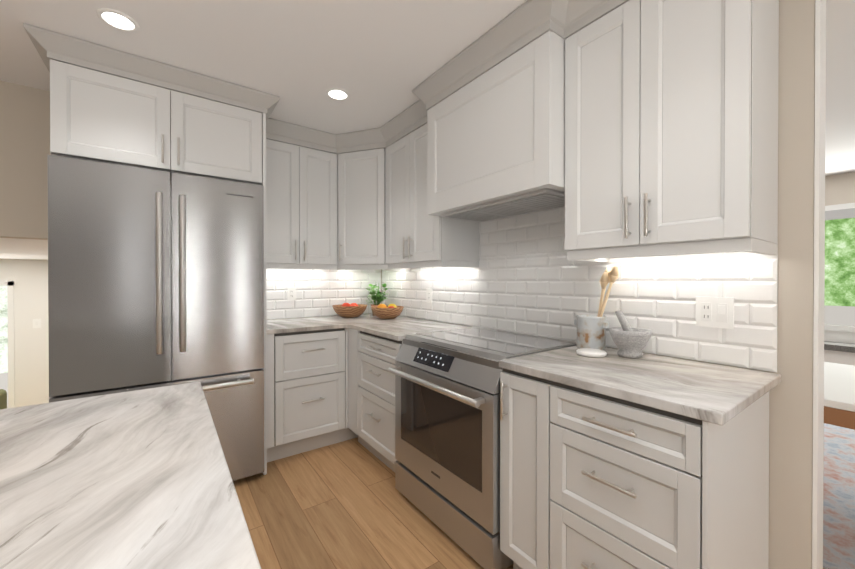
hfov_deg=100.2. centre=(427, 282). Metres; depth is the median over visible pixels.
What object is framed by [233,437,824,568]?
floor
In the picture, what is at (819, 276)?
door frame
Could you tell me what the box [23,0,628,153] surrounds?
crown molding
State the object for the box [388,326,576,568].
range
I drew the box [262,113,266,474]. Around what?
panel
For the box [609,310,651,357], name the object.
mortar
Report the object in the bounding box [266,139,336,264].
upper cabinet
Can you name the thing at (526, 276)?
backsplash
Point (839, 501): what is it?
rug
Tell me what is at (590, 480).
base cabinet
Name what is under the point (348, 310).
bowl
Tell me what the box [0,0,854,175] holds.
ceiling
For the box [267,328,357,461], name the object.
base cabinet
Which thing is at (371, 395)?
base cabinet
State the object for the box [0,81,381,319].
wall
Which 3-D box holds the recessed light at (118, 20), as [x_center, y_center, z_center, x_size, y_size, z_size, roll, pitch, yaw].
[-1.373,-1.162,1.588,0.146,0.006,0.146,0,0,-36]
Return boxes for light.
[96,8,138,31]
[266,260,478,269]
[326,88,349,100]
[567,238,776,261]
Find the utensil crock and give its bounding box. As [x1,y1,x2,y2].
[574,266,618,349]
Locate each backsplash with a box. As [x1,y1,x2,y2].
[266,269,380,319]
[382,207,777,372]
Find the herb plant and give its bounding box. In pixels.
[366,283,388,315]
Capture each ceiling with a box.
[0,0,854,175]
[0,238,47,259]
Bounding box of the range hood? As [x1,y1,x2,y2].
[427,31,564,221]
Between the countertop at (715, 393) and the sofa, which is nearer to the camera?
the countertop at (715, 393)
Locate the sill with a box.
[824,341,854,365]
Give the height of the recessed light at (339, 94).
0.006 m
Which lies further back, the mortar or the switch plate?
the switch plate
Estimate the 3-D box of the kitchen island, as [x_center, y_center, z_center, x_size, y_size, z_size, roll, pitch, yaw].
[-0.494,0.781,-0.672,1.765,0.910,3.220,0,0,-36]
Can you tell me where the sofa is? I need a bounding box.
[0,389,6,408]
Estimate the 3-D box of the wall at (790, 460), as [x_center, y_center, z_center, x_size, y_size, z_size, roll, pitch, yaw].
[0.457,0.025,2.397,0.120,2.390,2.930,0,0,-36]
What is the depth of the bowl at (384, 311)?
2.94 m
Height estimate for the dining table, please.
0.744 m
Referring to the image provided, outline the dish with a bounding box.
[576,348,606,356]
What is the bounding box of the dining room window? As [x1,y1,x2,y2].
[824,203,854,331]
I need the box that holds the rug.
[823,423,854,568]
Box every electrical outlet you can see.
[287,287,295,300]
[426,288,431,302]
[696,296,733,328]
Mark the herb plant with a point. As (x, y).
(378, 298)
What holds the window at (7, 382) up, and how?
attached to the wall at (28, 278)
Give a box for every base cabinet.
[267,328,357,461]
[348,328,402,471]
[500,368,768,568]
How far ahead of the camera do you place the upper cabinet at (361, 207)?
2.84 m
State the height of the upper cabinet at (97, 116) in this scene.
0.449 m
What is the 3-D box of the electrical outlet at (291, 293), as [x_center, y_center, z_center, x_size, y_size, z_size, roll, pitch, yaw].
[-1.149,0.096,3.022,0.072,0.118,0.008,0,0,-36]
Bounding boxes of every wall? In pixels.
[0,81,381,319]
[0,259,48,406]
[403,0,814,568]
[824,172,854,343]
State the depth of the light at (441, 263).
2.67 m
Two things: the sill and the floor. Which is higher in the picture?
the sill
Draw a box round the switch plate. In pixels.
[33,319,40,327]
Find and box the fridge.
[47,155,263,480]
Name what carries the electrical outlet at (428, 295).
attached to the backsplash at (526, 276)
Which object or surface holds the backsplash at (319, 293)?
attached to the wall at (24, 132)
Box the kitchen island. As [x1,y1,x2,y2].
[0,382,260,568]
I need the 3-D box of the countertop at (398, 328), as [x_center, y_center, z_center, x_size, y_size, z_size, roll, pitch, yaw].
[-0.548,0.323,2.639,1.198,0.030,1.353,0,0,-36]
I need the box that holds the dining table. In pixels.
[824,362,854,429]
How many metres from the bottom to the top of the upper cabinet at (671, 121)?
0.902 m
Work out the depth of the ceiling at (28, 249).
2.97 m
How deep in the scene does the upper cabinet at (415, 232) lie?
2.44 m
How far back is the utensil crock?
1.63 m
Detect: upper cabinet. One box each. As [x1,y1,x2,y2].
[50,59,261,184]
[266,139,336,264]
[337,148,385,264]
[386,123,479,263]
[565,0,778,250]
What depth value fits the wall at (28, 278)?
4.40 m
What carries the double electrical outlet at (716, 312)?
attached to the backsplash at (526, 276)
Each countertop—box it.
[266,314,470,340]
[499,346,780,424]
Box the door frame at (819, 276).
[812,0,825,568]
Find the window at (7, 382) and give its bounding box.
[0,282,14,407]
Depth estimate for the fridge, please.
1.89 m
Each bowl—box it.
[332,303,366,317]
[371,304,403,318]
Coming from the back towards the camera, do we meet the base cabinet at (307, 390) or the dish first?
the base cabinet at (307, 390)
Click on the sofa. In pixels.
(3, 398)
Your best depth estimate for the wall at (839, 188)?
3.89 m

